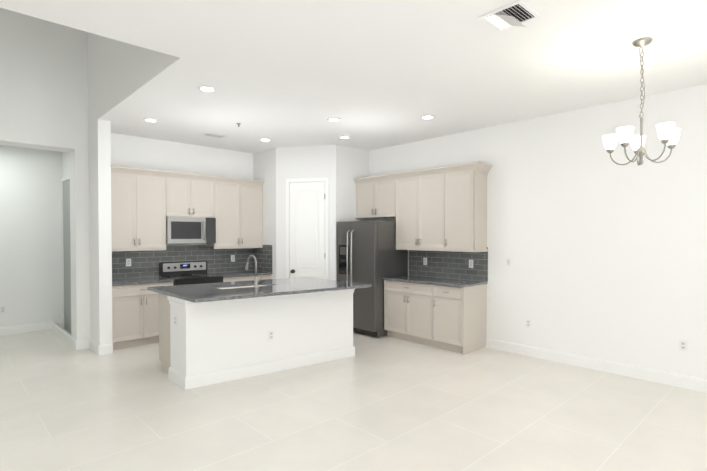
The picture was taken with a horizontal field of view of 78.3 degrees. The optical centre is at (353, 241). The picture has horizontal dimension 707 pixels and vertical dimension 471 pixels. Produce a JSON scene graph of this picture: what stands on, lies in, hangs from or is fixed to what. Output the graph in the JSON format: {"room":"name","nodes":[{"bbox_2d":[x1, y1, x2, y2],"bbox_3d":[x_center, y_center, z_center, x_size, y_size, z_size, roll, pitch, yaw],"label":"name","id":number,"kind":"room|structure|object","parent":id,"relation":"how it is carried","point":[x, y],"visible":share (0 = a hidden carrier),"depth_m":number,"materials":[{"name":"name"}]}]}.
{"room":"kitchen","nodes":[
{"label":"kitchen","id":0,"kind":"room"},
{"bbox_2d":[0,145,61,326],"bbox_3d":[-6.734,-0.037,4.635,6.350,3.050,1.600,-1,1,-43],"label":"wall","id":1,"kind":"structure","parent":0,"point":[30,245],"depth_m":6.98,"materials":[{"name":"white paint"}]},
{"bbox_2d":[0,306,5,313],"bbox_3d":[-5.451,1.055,6.753,0.072,0.116,0.008,-1,1,-43],"label":"outlet","id":2,"kind":"object","parent":1,"relation":"attached to","point":[2,309],"visible":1,"depth_m":6.75,"materials":[{"name":"white plastic"}]},
{"bbox_2d":[0,320,61,335],"bbox_3d":[-7.167,1.415,5.115,6.350,0.130,0.040,-1,1,-43],"label":"baseboard","id":3,"kind":"structure","parent":1,"relation":"attached to","point":[18,329],"depth_m":6.97,"materials":[{"name":"white paint"}]},
{"bbox_2d":[0,8,89,339],"bbox_3d":[-6.064,-1.301,3.907,6.350,5.600,0.350,-1,1,-43],"label":"wall","id":4,"kind":"structure","parent":0,"point":[43,84],"depth_m":5.71,"materials":[{"name":"white paint"}]},
{"bbox_2d":[62,32,166,344],"bbox_3d":[-3.112,-1.326,5.516,0.150,5.600,4.970,-1,1,-43],"label":"wall","id":5,"kind":"structure","parent":0,"point":[115,67],"depth_m":5.67,"materials":[{"name":"white paint"}]},
{"bbox_2d":[61,174,70,333],"bbox_3d":[-4.594,0.201,6.974,0.028,2.500,0.770,-1,1,-43],"label":"door","id":6,"kind":"structure","parent":5,"relation":"attached to","point":[66,254],"depth_m":7.06,"materials":[{"name":"grey wood"}]},
{"bbox_2d":[52,321,112,354],"bbox_3d":[-4.091,1.394,6.466,0.326,0.130,2.306,-1,1,-43],"label":"baseboard","id":7,"kind":"structure","parent":5,"relation":"attached to","point":[91,344],"depth_m":5.93,"materials":[{"name":"white paint"}]},
{"bbox_2d":[111,133,252,245],"bbox_3d":[-2.312,-0.084,7.614,3.870,3.050,0.150,-1,1,-43],"label":"wall","id":8,"kind":"structure","parent":0,"point":[139,152],"depth_m":7.01,"materials":[{"name":"white paint"}]},
{"bbox_2d":[111,169,166,248],"bbox_3d":[-3.245,-0.445,6.391,0.836,1.070,0.330,-1,1,-43],"label":"upper cabinet","id":9,"kind":"object","parent":8,"relation":"attached to","point":[145,203],"depth_m":6.30,"materials":[{"name":"beige paint"}]},
{"bbox_2d":[167,177,214,216],"bbox_3d":[-2.664,-0.691,6.937,0.764,0.595,0.330,-1,1,-43],"label":"upper cabinet","id":10,"kind":"object","parent":8,"relation":"attached to","point":[186,196],"depth_m":6.81,"materials":[{"name":"beige paint"}]},
{"bbox_2d":[166,216,215,243],"bbox_3d":[-2.623,-0.180,6.902,0.760,0.420,0.451,-1,1,-43],"label":"over-the-range microwave","id":11,"kind":"object","parent":10,"relation":"attached to","point":[190,230],"visible":0.92,"depth_m":6.75,"materials":[{"name":"silver metal"}]},
{"bbox_2d":[112,245,271,278],"bbox_3d":[-2.532,0.300,6.872,2.516,0.475,0.630,-1,1,-43],"label":"backsplash","id":12,"kind":"structure","parent":8,"relation":"attached to","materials":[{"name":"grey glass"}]},
{"bbox_2d":[126,259,130,265],"bbox_3d":[-3.364,0.309,6.499,0.072,0.116,0.008,-1,1,-43],"label":"outlet","id":13,"kind":"object","parent":12,"relation":"attached to","point":[128,262],"visible":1,"depth_m":6.50,"materials":[{"name":"white plastic"}]},
{"bbox_2d":[203,181,262,248],"bbox_3d":[-2.054,-0.462,7.518,0.916,1.070,0.330,-1,1,-43],"label":"upper cabinet","id":14,"kind":"object","parent":8,"relation":"attached to","point":[238,205],"depth_m":7.38,"materials":[{"name":"beige paint"}]},
{"bbox_2d":[253,144,368,279],"bbox_3d":[-0.778,-0.087,7.827,1.350,3.050,1.650,-1,1,-43],"label":"wall","id":15,"kind":"structure","parent":0,"point":[341,167],"depth_m":7.37,"materials":[{"name":"white paint"}]},
{"bbox_2d":[290,182,324,278],"bbox_3d":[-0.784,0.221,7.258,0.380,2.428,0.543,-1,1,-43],"label":"pantry door","id":16,"kind":"structure","parent":15,"relation":"in","point":[307,229],"depth_m":7.25,"materials":[{"name":"white paint"}]},
{"bbox_2d":[286,177,328,278],"bbox_3d":[-0.775,0.192,7.272,0.760,2.510,0.018,0,1,14],"label":"door frame","id":17,"kind":"structure","parent":15,"relation":"attached to","point":[326,179],"depth_m":7.22,"materials":[{"name":"white paint"}]},
{"bbox_2d":[355,178,393,217],"bbox_3d":[0.470,-0.698,7.237,0.330,0.590,0.903,-1,1,-43],"label":"upper cabinet","id":18,"kind":"object","parent":15,"relation":"attached to","point":[373,199],"depth_m":7.12,"materials":[{"name":"beige paint"}]},
{"bbox_2d":[0,329,706,470],"bbox_3d":[-1.150,1.563,1.683,10.670,0.060,13.600,-1,1,-43],"label":"floor","id":19,"kind":"structure","parent":0,"point":[384,403],"depth_m":3.76,"materials":[{"name":"tile"}]},
{"bbox_2d":[112,281,172,349],"bbox_3d":[-3.153,1.019,6.316,0.836,0.885,0.599,-1,1,-43],"label":"base cabinet","id":20,"kind":"object","parent":19,"relation":"on","point":[135,308],"depth_m":6.04,"materials":[{"name":"beige paint"}]},
{"bbox_2d":[112,277,173,284],"bbox_3d":[-3.142,0.562,6.296,0.834,0.030,0.634,-1,1,-43],"label":"countertop","id":21,"kind":"structure","parent":20,"relation":"on","point":[115,280],"depth_m":6.17,"materials":[{"name":"grey stone"}]},
{"bbox_2d":[159,260,222,284],"bbox_3d":[-2.528,0.886,6.818,0.756,1.135,0.706,-1,1,-43],"label":"range","id":22,"kind":"object","parent":19,"relation":"on","point":[185,272],"visible":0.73,"depth_m":6.85,"materials":[{"name":"metal"}]},
{"bbox_2d":[208,273,270,281],"bbox_3d":[-1.962,1.002,7.443,0.916,0.885,0.599,-1,1,-43],"label":"base cabinet","id":23,"kind":"object","parent":19,"relation":"on","point":[265,275],"depth_m":7.19,"materials":[{"name":"beige paint"}]},
{"bbox_2d":[211,269,262,276],"bbox_3d":[-1.949,0.544,7.424,0.914,0.030,0.634,-1,1,-43],"label":"countertop","id":24,"kind":"structure","parent":23,"relation":"on","point":[242,272],"depth_m":7.30,"materials":[{"name":"grey stone"}]},
{"bbox_2d":[153,283,354,389],"bbox_3d":[-1.142,1.025,5.311,2.100,0.905,1.177,-1,1,-43],"label":"kitchen island","id":25,"kind":"object","parent":19,"relation":"on","point":[214,333],"depth_m":4.85,"materials":[{"name":"white paint"}]},
{"bbox_2d":[147,284,250,302],"bbox_3d":[-1.769,0.562,4.853,0.550,0.035,1.425,-1,1,-43],"label":"island countertop","id":26,"kind":"structure","parent":25,"relation":"on","point":[201,294],"depth_m":4.69,"materials":[{"name":"grey stone"}]},
{"bbox_2d":[203,279,310,298],"bbox_3d":[-1.248,0.556,5.227,0.720,0.035,1.448,-1,1,-43],"label":"island countertop","id":27,"kind":"structure","parent":25,"relation":"on","point":[272,289],"depth_m":4.95,"materials":[{"name":"grey stone"}]},
{"bbox_2d":[245,255,262,287],"bbox_3d":[-1.200,0.346,5.211,0.111,0.386,0.266,-1,1,-43],"label":"faucet","id":28,"kind":"object","parent":27,"relation":"on","point":[256,280],"depth_m":5.11,"materials":[{"name":"silver metal"}]},
{"bbox_2d":[255,277,370,294],"bbox_3d":[-0.596,0.549,5.695,0.870,0.035,1.469,-1,1,-43],"label":"island countertop","id":29,"kind":"structure","parent":25,"relation":"on","point":[316,286],"depth_m":5.45,"materials":[{"name":"grey stone"}]},
{"bbox_2d":[337,220,407,337],"bbox_3d":[0.274,0.560,7.065,0.849,1.779,0.869,-1,1,-43],"label":"refrigerator","id":30,"kind":"object","parent":19,"relation":"on","point":[368,252],"visible":0.83,"depth_m":6.70,"materials":[{"name":"black metal"}]},
{"bbox_2d":[383,278,429,345],"bbox_3d":[0.996,1.016,6.511,0.599,0.885,0.914,-1,1,-43],"label":"base cabinet","id":31,"kind":"object","parent":19,"relation":"on","point":[406,304],"depth_m":6.31,"materials":[{"name":"beige paint"}]},
{"bbox_2d":[430,282,487,354],"bbox_3d":[1.472,1.024,6.009,0.599,0.885,0.469,-1,1,-43],"label":"base cabinet","id":32,"kind":"object","parent":19,"relation":"on","point":[439,299],"depth_m":5.83,"materials":[{"name":"beige paint"}]},
{"bbox_2d":[386,274,485,285],"bbox_3d":[1.152,0.562,6.314,0.634,0.030,1.397,-1,1,-43],"label":"countertop","id":33,"kind":"structure","parent":32,"relation":"on","point":[411,277],"depth_m":6.17,"materials":[{"name":"grey stone"}]},
{"bbox_2d":[0,0,706,152],"bbox_3d":[-0.597,-1.569,1.159,10.520,0.120,11.850,-1,1,-43],"label":"ceiling","id":34,"kind":"structure","parent":0,"point":[374,74],"depth_m":3.77,"materials":[{"name":"white paint"}]},
{"bbox_2d":[143,118,157,121],"bbox_3d":[-2.621,-1.570,5.612,0.176,0.010,0.176,-1,1,-43],"label":"recessed light","id":35,"kind":"object","parent":34,"relation":"in","point":[149,120],"visible":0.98,"depth_m":5.61,"materials":[{"name":"white paint"}]},
{"bbox_2d":[198,86,215,91],"bbox_3d":[-1.487,-1.551,4.414,0.176,0.010,0.176,-1,1,-43],"label":"recessed light","id":36,"kind":"object","parent":34,"relation":"in","point":[206,89],"visible":0.98,"depth_m":4.41,"materials":[{"name":"white paint"}]},
{"bbox_2d":[200,132,225,137],"bbox_3d":[-2.088,-1.583,6.474,0.330,0.012,0.180,-1,1,-43],"label":"ceiling vent","id":37,"kind":"object","parent":34,"relation":"in","point":[213,135],"visible":0.98,"depth_m":6.46,"materials":[{"name":"white metal"}]},
{"bbox_2d":[327,118,340,121],"bbox_3d":[-0.252,-1.569,5.582,0.176,0.010,0.176,-1,1,-43],"label":"recessed light","id":38,"kind":"object","parent":34,"relation":"in","point":[334,119],"visible":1,"depth_m":5.57,"materials":[{"name":"white paint"}]},
{"bbox_2d":[339,136,350,138],"bbox_3d":[-0.132,-1.585,6.604,0.176,0.010,0.176,-1,1,-43],"label":"recessed light","id":39,"kind":"object","parent":34,"relation":"in","point":[344,137],"visible":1,"depth_m":6.59,"materials":[{"name":"white paint"}]},
{"bbox_2d":[421,115,434,118],"bbox_3d":[0.933,-1.567,5.464,0.176,0.010,0.176,-1,1,-43],"label":"recessed light","id":40,"kind":"object","parent":34,"relation":"in","point":[427,117],"visible":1,"depth_m":5.46,"materials":[{"name":"white paint"}]},
{"bbox_2d":[478,0,540,31],"bbox_3d":[1.062,-1.515,2.957,0.300,0.086,0.300,-1,1,-43],"label":"ceiling vent","id":41,"kind":"object","parent":34,"relation":"in","point":[519,13],"visible":1,"depth_m":2.93,"materials":[{"name":"white metal"}]},
{"bbox_2d":[602,37,680,165],"bbox_3d":[2.204,-1.067,3.354,0.517,0.948,0.502,-1,1,-43],"label":"chandelier","id":42,"kind":"object","parent":34,"relation":"hanging from","point":[668,133],"visible":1,"depth_m":3.31,"materials":[{"name":"white glass"}]},
{"bbox_2d":[369,84,706,378],"bbox_3d":[3.221,-0.038,4.692,0.150,3.050,12.000,-1,1,-43],"label":"wall","id":43,"kind":"structure","parent":0,"point":[596,244],"depth_m":5.02,"materials":[{"name":"white paint"}]},
{"bbox_2d":[394,174,441,249],"bbox_3d":[1.094,-0.448,6.581,0.330,1.070,0.914,-1,1,-43],"label":"upper cabinet","id":44,"kind":"object","parent":43,"relation":"attached to","point":[417,198],"depth_m":6.47,"materials":[{"name":"beige paint"}]},
{"bbox_2d":[409,247,487,281],"bbox_3d":[1.380,0.306,6.526,0.008,0.475,1.397,-1,1,-43],"label":"backsplash","id":45,"kind":"structure","parent":43,"relation":"attached to","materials":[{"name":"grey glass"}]},
{"bbox_2d":[469,260,472,267],"bbox_3d":[1.677,0.313,6.197,0.008,0.116,0.072,-1,1,-43],"label":"outlet","id":46,"kind":"object","parent":45,"relation":"attached to","point":[470,263],"visible":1,"depth_m":6.20,"materials":[{"name":"white plastic"}]},
{"bbox_2d":[442,166,488,249],"bbox_3d":[1.569,-0.440,6.079,0.330,1.070,0.469,-1,1,-43],"label":"upper cabinet","id":47,"kind":"object","parent":43,"relation":"attached to","point":[464,192],"depth_m":5.96,"materials":[{"name":"beige paint"}]},
{"bbox_2d":[506,258,510,266],"bbox_3d":[2.069,0.270,5.796,0.008,0.116,0.072,-1,1,-43],"label":"light switch","id":48,"kind":"object","parent":43,"relation":"attached to","point":[508,261],"visible":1,"depth_m":5.79,"materials":[{"name":"white plastic"}]},
{"bbox_2d":[526,319,530,327],"bbox_3d":[2.258,1.053,5.609,0.008,0.116,0.072,-1,1,-43],"label":"electrical outlet","id":49,"kind":"object","parent":43,"relation":"attached to","point":[528,323],"visible":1,"depth_m":5.61,"materials":[{"name":"white plastic"}]},
{"bbox_2d":[486,338,706,392],"bbox_3d":[4.511,1.444,3.231,0.016,0.130,7.770,-1,1,-43],"label":"baseboard","id":50,"kind":"structure","parent":43,"relation":"attached to","point":[674,379],"depth_m":4.95,"materials":[{"name":"white paint"}]},
{"bbox_2d":[679,339,687,351],"bbox_3d":[3.368,1.061,4.436,0.008,0.116,0.072,-1,1,-43],"label":"electrical outlet","id":51,"kind":"object","parent":43,"relation":"attached to","point":[683,345],"visible":1,"depth_m":4.43,"materials":[{"name":"white plastic"}]}
]}

